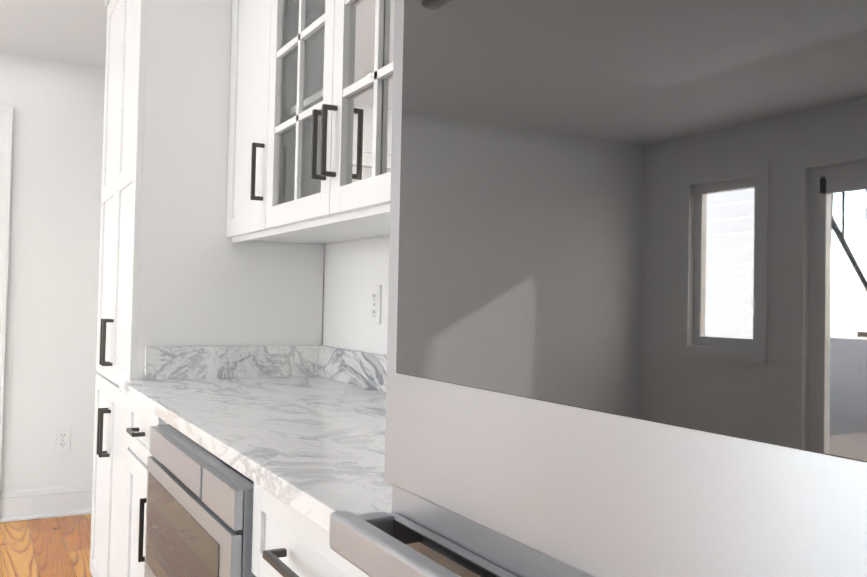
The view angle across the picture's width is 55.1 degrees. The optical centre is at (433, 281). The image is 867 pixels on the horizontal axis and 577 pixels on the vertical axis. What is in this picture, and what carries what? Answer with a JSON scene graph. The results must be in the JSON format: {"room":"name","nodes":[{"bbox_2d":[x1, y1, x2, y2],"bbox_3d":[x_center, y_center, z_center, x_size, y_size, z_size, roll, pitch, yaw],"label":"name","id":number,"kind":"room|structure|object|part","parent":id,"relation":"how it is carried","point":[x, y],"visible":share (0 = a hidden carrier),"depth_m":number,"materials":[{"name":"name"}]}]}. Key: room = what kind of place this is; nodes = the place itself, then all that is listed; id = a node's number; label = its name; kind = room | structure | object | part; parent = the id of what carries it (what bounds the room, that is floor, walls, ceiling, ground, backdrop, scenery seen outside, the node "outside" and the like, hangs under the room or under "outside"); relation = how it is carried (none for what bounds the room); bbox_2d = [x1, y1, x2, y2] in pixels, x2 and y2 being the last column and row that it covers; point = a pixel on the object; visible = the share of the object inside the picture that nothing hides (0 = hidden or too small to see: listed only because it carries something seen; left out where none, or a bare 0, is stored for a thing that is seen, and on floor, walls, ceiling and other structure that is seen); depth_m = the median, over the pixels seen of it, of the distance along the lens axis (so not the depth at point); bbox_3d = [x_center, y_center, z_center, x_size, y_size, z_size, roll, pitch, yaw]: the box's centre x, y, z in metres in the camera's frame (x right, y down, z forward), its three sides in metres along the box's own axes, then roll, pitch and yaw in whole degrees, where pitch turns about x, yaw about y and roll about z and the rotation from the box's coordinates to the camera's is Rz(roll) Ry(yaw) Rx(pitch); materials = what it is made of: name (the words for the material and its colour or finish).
{"room":"kitchen","nodes":[
{"label":"kitchen","id":0,"kind":"room"},
{"bbox_2d":[0,514,92,576],"bbox_3d":[-1.578,1.163,0.053,4.710,0.050,8.135,2,-2,-29],"label":"floor","id":1,"kind":"structure","parent":0,"point":[53,547],"depth_m":3.84,"materials":[{"name":"brown wood"}]},
{"bbox_2d":[114,396,165,576],"bbox_3d":[-0.564,0.780,2.476,0.616,0.885,0.522,2,-2,-29],"label":"base cabinet","id":2,"kind":"object","parent":1,"relation":"on","point":[134,424],"depth_m":2.45,"materials":[{"name":"white paint"}]},
{"bbox_2d":[90,0,323,576],"bbox_3d":[-0.840,0.023,3.028,0.616,2.416,0.810,2,-2,-29],"label":"tall cabinet","id":3,"kind":"object","parent":1,"relation":"on","point":[168,272],"depth_m":2.65,"materials":[{"name":"white paint"}]},
{"bbox_2d":[142,344,317,379],"bbox_3d":[-0.635,0.259,2.662,0.557,0.101,0.020,2,-2,-29],"label":"backsplash","id":4,"kind":"structure","parent":3,"relation":"attached to","point":[159,361],"depth_m":2.64,"materials":[{"name":"white stone"}]},
{"label":"door glass","id":5,"kind":"part","parent":3,"relation":"part of","materials":[{"name":"clear glass"}]},
{"bbox_2d":[251,488,368,576],"bbox_3d":[0.078,0.763,1.309,0.616,0.885,0.489,2,-2,-29],"label":"base cabinet","id":6,"kind":"object","parent":1,"relation":"on","point":[283,545],"depth_m":1.22,"materials":[{"name":"white paint"}]},
{"bbox_2d":[144,424,255,576],"bbox_3d":[-0.285,0.564,1.863,0.560,0.401,0.783,2,-2,-29],"label":"microwave","id":7,"kind":"object","parent":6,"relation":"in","point":[199,511],"visible":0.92,"depth_m":1.65,"materials":[{"name":"silver metal"}]},
{"bbox_3d":[-0.540,0.575,1.748,0.002,0.219,0.678,2,-2,-29],"label":"glass","id":8,"kind":"part","parent":7,"relation":"part of","materials":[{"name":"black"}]},
{"bbox_2d":[118,376,391,539],"bbox_3d":[-0.236,0.312,1.878,0.647,0.032,1.776,2,-2,-29],"label":"countertop","id":9,"kind":"structure","parent":6,"relation":"on","point":[315,445],"depth_m":1.60,"materials":[{"name":"white stone"}]},
{"bbox_2d":[329,0,866,576],"bbox_3d":[0.355,0.174,0.714,0.628,1.323,0.820,2,-2,-29],"label":"double oven","id":10,"kind":"object","parent":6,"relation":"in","point":[627,294],"visible":1,"depth_m":0.60,"materials":[{"name":"silver metal"}]},
{"bbox_2d":[0,53,104,493],"bbox_3d":[-3.511,-0.015,3.650,4.710,2.415,0.120,2,-2,-29],"label":"wall","id":11,"kind":"structure","parent":0,"point":[50,371],"depth_m":4.40,"materials":[{"name":"white paint"}]},
{"bbox_2d":[0,106,12,484],"bbox_3d":[-2.834,0.148,3.934,1.444,2.132,0.030,2,-2,-29],"label":"trim","id":12,"kind":"structure","parent":11,"relation":"attached to","point":[6,123],"depth_m":4.28,"materials":[{"name":"white paint"}]},
{"bbox_2d":[0,485,91,522],"bbox_3d":[-1.829,1.174,4.472,0.894,0.150,0.028,2,-2,-29],"label":"baseboard","id":13,"kind":"structure","parent":11,"relation":"attached to","point":[42,503],"depth_m":4.36,"materials":[{"name":"white paint"}]},
{"bbox_2d":[55,429,69,450],"bbox_3d":[-1.968,0.845,4.411,0.070,0.115,0.008,2,-2,-29],"label":"outlet","id":14,"kind":"object","parent":11,"relation":"attached to","point":[60,437],"visible":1,"depth_m":4.41,"materials":[{"name":"white plastic"}]},
{"bbox_2d":[0,0,106,67],"bbox_3d":[-2.626,-1.296,2.118,4.950,0.100,12.940,2,-2,-29],"label":"ceiling","id":15,"kind":"structure","parent":0,"point":[71,31],"depth_m":3.91,"materials":[{"name":"white paint"}]},
{"bbox_2d":[322,235,389,354],"bbox_3d":[-0.536,0.035,3.247,0.120,2.415,12.940,2,-2,-29],"label":"wall","id":16,"kind":"structure","parent":0,"point":[353,270],"depth_m":2.59,"materials":[{"name":"white paint"}]},
{"bbox_2d":[222,0,381,243],"bbox_3d":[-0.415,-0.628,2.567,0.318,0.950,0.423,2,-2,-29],"label":"upper cabinet","id":17,"kind":"object","parent":16,"relation":"attached to","point":[246,163],"depth_m":2.25,"materials":[{"name":"white paint"}]},
{"bbox_2d":[318,344,386,391],"bbox_3d":[0.040,0.257,2.031,0.020,0.101,1.776,2,-2,-29],"label":"backsplash","id":18,"kind":"structure","parent":16,"relation":"attached to","point":[367,369],"depth_m":2.53,"materials":[{"name":"white stone"}]},
{"bbox_2d":[369,285,380,324],"bbox_3d":[-0.172,0.069,2.449,0.008,0.115,0.070,2,-2,-29],"label":"outlet","id":19,"kind":"object","parent":16,"relation":"attached to","point":[375,305],"visible":1,"depth_m":2.44,"materials":[{"name":"white plastic"}]}
]}

